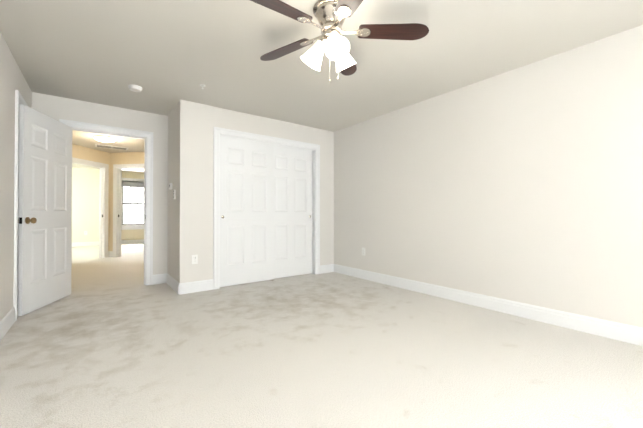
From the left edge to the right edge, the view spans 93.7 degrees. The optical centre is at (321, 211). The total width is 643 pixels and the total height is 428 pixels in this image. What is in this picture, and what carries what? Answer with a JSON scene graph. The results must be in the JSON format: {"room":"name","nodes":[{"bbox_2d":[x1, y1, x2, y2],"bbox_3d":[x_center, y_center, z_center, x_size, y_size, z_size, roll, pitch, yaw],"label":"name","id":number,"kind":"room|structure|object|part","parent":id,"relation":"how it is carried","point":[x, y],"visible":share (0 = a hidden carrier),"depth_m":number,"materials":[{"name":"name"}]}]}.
{"room":"empty bedroom","nodes":[
{"label":"empty bedroom","id":0,"kind":"room"},
{"bbox_2d":[0,32,31,320],"bbox_3d":[-2.054,-0.203,1.659,0.120,2.360,9.920,0,-1,-37],"label":"wall","id":1,"kind":"structure","parent":0,"point":[12,79],"depth_m":2.52,"materials":[{"name":"paint"}]},
{"bbox_2d":[0,307,14,340],"bbox_3d":[-0.898,0.899,0.220,0.014,0.132,6.245,0,-1,-37],"label":"baseboard","id":2,"kind":"structure","parent":1,"relation":"attached to","point":[7,321],"depth_m":2.48,"materials":[{"name":"paint"}]},
{"bbox_2d":[13,90,28,320],"bbox_3d":[-3.050,-0.058,3.004,0.143,2.093,0.780,0,-1,-37],"label":"door frame","id":3,"kind":"structure","parent":1,"relation":"attached to","point":[19,98],"depth_m":2.73,"materials":[{"name":"paint"}]},
{"bbox_2d":[18,104,71,315],"bbox_3d":[-2.926,-0.016,3.229,0.035,1.996,0.800,0,0,-13],"label":"entry door","id":4,"kind":"structure","parent":1,"relation":"in","point":[45,201],"depth_m":3.13,"materials":[{"name":"paint"}]},
{"bbox_2d":[18,217,36,223],"bbox_3d":[-2.847,0.083,2.895,0.171,0.068,0.068,0,0,-13],"label":"door knob","id":5,"kind":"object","parent":4,"relation":"attached to","point":[28,220],"depth_m":2.89,"materials":[{"name":"gold metal"}]},
{"bbox_2d":[72,144,108,250],"bbox_3d":[-4.959,-0.165,6.223,0.120,2.360,1.480,0,0,8],"label":"wall","id":6,"kind":"structure","parent":0,"point":[86,153],"depth_m":6.41,"materials":[{"name":"paint"}]},
{"bbox_2d":[72,157,108,257],"bbox_3d":[-4.944,-0.031,6.330,0.164,2.093,0.930,0,0,8],"label":"door frame","id":7,"kind":"structure","parent":6,"relation":"attached to","point":[78,160],"depth_m":6.70,"materials":[{"name":"paint"}]},
{"bbox_2d":[32,92,167,274],"bbox_3d":[-2.728,-0.184,3.929,1.525,2.360,0.120,0,-1,-37],"label":"wall","id":8,"kind":"structure","parent":0,"point":[57,108],"depth_m":4.14,"materials":[{"name":"paint"}]},
{"bbox_2d":[59,119,152,284],"bbox_3d":[-2.754,-0.051,3.908,0.980,2.093,0.164,0,-1,-37],"label":"door frame","id":9,"kind":"structure","parent":8,"relation":"attached to","point":[149,186],"depth_m":4.11,"materials":[{"name":"paint"}]},
{"bbox_2d":[153,273,166,284],"bbox_3d":[-2.248,0.932,4.196,0.185,0.132,0.014,0,-1,-37],"label":"baseboard","id":10,"kind":"structure","parent":8,"relation":"attached to","point":[159,278],"depth_m":4.18,"materials":[{"name":"paint"}]},
{"bbox_2d":[72,167,143,241],"bbox_3d":[-6.698,-0.138,9.551,7.450,2.360,0.120,0,-1,-37],"label":"wall","id":11,"kind":"structure","parent":0,"point":[85,199],"depth_m":9.17,"materials":[{"name":"paint"}]},
{"bbox_2d":[72,241,98,246],"bbox_3d":[-8.227,0.966,8.311,3.528,0.132,0.014,0,-1,-37],"label":"baseboard","id":12,"kind":"structure","parent":11,"relation":"attached to","point":[80,244],"depth_m":9.11,"materials":[{"name":"paint"}]},
{"bbox_2d":[121,178,143,229],"bbox_3d":[-6.097,-0.262,9.975,1.120,1.675,0.165,0,-1,-37],"label":"window","id":13,"kind":"structure","parent":11,"relation":"in","point":[128,227],"depth_m":9.86,"materials":[{"name":"paint"}]},
{"bbox_3d":[-6.097,-0.296,9.975,0.900,1.433,0.075,0,-1,-37],"label":"far window sash","id":14,"kind":"part","parent":13,"relation":"part of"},
{"bbox_3d":[-6.106,-0.274,9.986,0.830,1.390,0.004,0,-1,-37],"label":"glass","id":15,"kind":"part","parent":13,"relation":"part of","materials":[{"name":"clear glass"}]},
{"bbox_2d":[121,239,143,243],"bbox_3d":[-5.254,0.984,10.541,3.640,0.132,0.014,0,-1,-37],"label":"baseboard","id":16,"kind":"structure","parent":11,"relation":"attached to","point":[132,241],"depth_m":9.84,"materials":[{"name":"paint"}]},
{"bbox_2d":[109,152,143,250],"bbox_3d":[-3.947,-0.161,6.765,1.730,2.360,0.120,0,0,8],"label":"wall","id":17,"kind":"structure","parent":0,"point":[128,158],"depth_m":6.81,"materials":[{"name":"paint"}]},
{"bbox_2d":[113,164,143,256],"bbox_3d":[-4.229,-0.027,6.804,0.930,2.093,0.164,0,0,8],"label":"door frame","id":18,"kind":"structure","parent":17,"relation":"attached to","point":[115,166],"depth_m":6.80,"materials":[{"name":"paint"}]},
{"bbox_2d":[167,103,177,280],"bbox_3d":[-1.933,-0.183,4.040,0.120,2.360,0.655,0,-1,-37],"label":"wall","id":19,"kind":"structure","parent":0,"point":[172,260],"depth_m":3.97,"materials":[{"name":"paint"}]},
{"bbox_2d":[166,273,179,293],"bbox_3d":[-1.951,0.930,3.943,0.014,0.132,0.775,0,-1,-37],"label":"baseboard","id":20,"kind":"structure","parent":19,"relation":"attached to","point":[173,283],"depth_m":3.86,"materials":[{"name":"paint"}]},
{"bbox_2d":[177,99,333,282],"bbox_3d":[-0.789,-0.180,4.414,2.400,2.360,0.120,0,-1,-37],"label":"wall","id":21,"kind":"structure","parent":0,"point":[197,122],"depth_m":3.83,"materials":[{"name":"paint"}]},
{"bbox_2d":[192,255,197,263],"bbox_3d":[-1.573,0.590,3.740,0.070,0.114,0.009,0,-1,-37],"label":"outlet","id":22,"kind":"object","parent":21,"relation":"attached to","point":[194,259],"visible":1,"depth_m":3.74,"materials":[{"name":"white plastic"}]},
{"bbox_2d":[220,136,273,286],"bbox_3d":[-1.032,-0.008,4.203,0.792,1.992,0.032,0,-1,-37],"label":"closet door","id":23,"kind":"structure","parent":21,"relation":"in","point":[246,203],"depth_m":4.17,"materials":[{"name":"paint"}]},
{"bbox_2d":[180,264,333,293],"bbox_3d":[-0.749,0.933,4.351,2.400,0.132,0.014,0,-1,-37],"label":"baseboard","id":24,"kind":"structure","parent":21,"relation":"attached to","point":[195,286],"depth_m":3.78,"materials":[{"name":"paint"}]},
{"bbox_2d":[213,127,319,289],"bbox_3d":[-0.752,-0.014,4.441,1.568,2.028,0.122,0,-1,-37],"label":"door frame","id":25,"kind":"structure","parent":21,"relation":"attached to","point":[313,212],"depth_m":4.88,"materials":[{"name":"paint"}]},
{"bbox_2d":[220,135,314,150],"bbox_3d":[-0.750,-0.999,4.446,1.528,0.018,0.097,0,-1,-37],"label":"trim","id":26,"kind":"structure","parent":21,"relation":"attached to","point":[265,142],"depth_m":4.34,"materials":[{"name":"paint"}]},
{"bbox_2d":[273,145,311,278],"bbox_3d":[-0.473,-0.004,4.672,0.792,1.992,0.032,0,-1,-37],"label":"closet door","id":27,"kind":"structure","parent":21,"relation":"in","point":[292,238],"depth_m":4.67,"materials":[{"name":"paint"}]},
{"bbox_2d":[0,243,642,427],"bbox_3d":[-2.567,1.046,3.908,7.600,0.100,14.450,0,-1,-37],"label":"floor","id":28,"kind":"structure","parent":0,"point":[111,342],"depth_m":1.97,"materials":[{"name":"carpet"}]},
{"bbox_2d":[0,0,642,172],"bbox_3d":[-2.567,-1.424,3.928,7.600,0.120,14.450,0,-1,-37],"label":"ceiling","id":29,"kind":"structure","parent":0,"point":[166,55],"depth_m":2.57,"materials":[{"name":"paint"}]},
{"bbox_2d":[94,135,116,141],"bbox_3d":[-3.940,-1.314,5.491,0.348,0.074,0.348,0,-1,-37],"label":"hall ceiling light","id":30,"kind":"object","parent":29,"relation":"attached to","point":[101,138],"visible":1,"depth_m":5.40,"materials":[{"name":"white glass"}]},
{"bbox_2d":[95,144,127,149],"bbox_3d":[-4.346,-1.340,6.250,0.560,0.010,0.280,0,-1,-37],"label":"ceiling vent","id":31,"kind":"object","parent":29,"relation":"in","point":[111,147],"visible":1,"depth_m":6.24,"materials":[{"name":"metal"}]},
{"bbox_2d":[128,84,141,91],"bbox_3d":[-2.042,-1.350,3.303,0.136,0.038,0.136,0,-1,-37],"label":"smoke detector","id":32,"kind":"object","parent":29,"relation":"attached to","point":[134,88],"visible":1,"depth_m":3.27,"materials":[{"name":"white plastic"}]},
{"bbox_2d":[250,0,428,83],"bbox_3d":[0.020,-1.117,2.011,1.212,0.525,1.269,0,-1,-37],"label":"ceiling fan","id":33,"kind":"object","parent":29,"relation":"hanging from","point":[330,15],"visible":1,"depth_m":2.01,"materials":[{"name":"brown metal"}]},
{"bbox_3d":[-0.273,-1.230,1.792,0.480,0.006,0.140,0,11,-37],"label":"blade","id":34,"kind":"part","parent":33,"relation":"part of","materials":[{"name":"brown wood"}]},
{"label":"blade","id":35,"kind":"part","parent":33,"relation":"part of","materials":[{"name":"brown wood"}]},
{"bbox_3d":[-0.068,-1.082,2.081,0.150,0.192,0.165,0,-1,-37],"label":"lamp shade","id":36,"kind":"part","parent":33,"relation":"part of","materials":[{"name":"white glass"}]},
{"bbox_3d":[0.090,-1.083,1.914,0.152,0.192,0.171,0,-1,-37],"label":"lamp shade","id":37,"kind":"part","parent":33,"relation":"part of","materials":[{"name":"white glass"}]},
{"bbox_3d":[0.159,-1.081,2.135,0.175,0.192,0.155,0,-1,-37],"label":"lamp shade","id":38,"kind":"part","parent":33,"relation":"part of","materials":[{"name":"white glass"}]},
{"label":"blade","id":39,"kind":"part","parent":33,"relation":"part of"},
{"bbox_3d":[0.191,-1.224,2.453,0.140,0.006,0.480,-13,-4,17],"label":"blade","id":40,"kind":"part","parent":33,"relation":"part of","materials":[{"name":"brown wood"}]},
{"bbox_3d":[0.492,-1.227,2.054,0.480,0.006,0.140,0,-12,-1],"label":"blade","id":41,"kind":"part","parent":33,"relation":"part of","materials":[{"name":"brown wood"}]},
{"bbox_2d":[334,25,642,327],"bbox_3d":[1.890,-0.192,2.942,0.120,2.360,7.240,0,-1,-37],"label":"wall","id":42,"kind":"structure","parent":0,"point":[523,184],"depth_m":2.87,"materials":[{"name":"paint"}]},
{"bbox_2d":[334,264,642,345],"bbox_3d":[2.105,0.919,2.535,0.014,0.132,6.345,0,-1,-37],"label":"baseboard","id":43,"kind":"structure","parent":42,"relation":"attached to","point":[631,334],"depth_m":2.85,"materials":[{"name":"paint"}]},
{"label":"outside","id":44,"kind":"structure","parent":0,"visible":0},
{"bbox_2d":[123,187,143,223],"bbox_3d":[-6.560,-0.399,10.594,3.320,3.900,0.020,0,-1,-37],"label":"sky","id":45,"kind":"structure","parent":44,"point":[134,218],"depth_m":10.56,"materials":[{"name":"white"}]}
]}

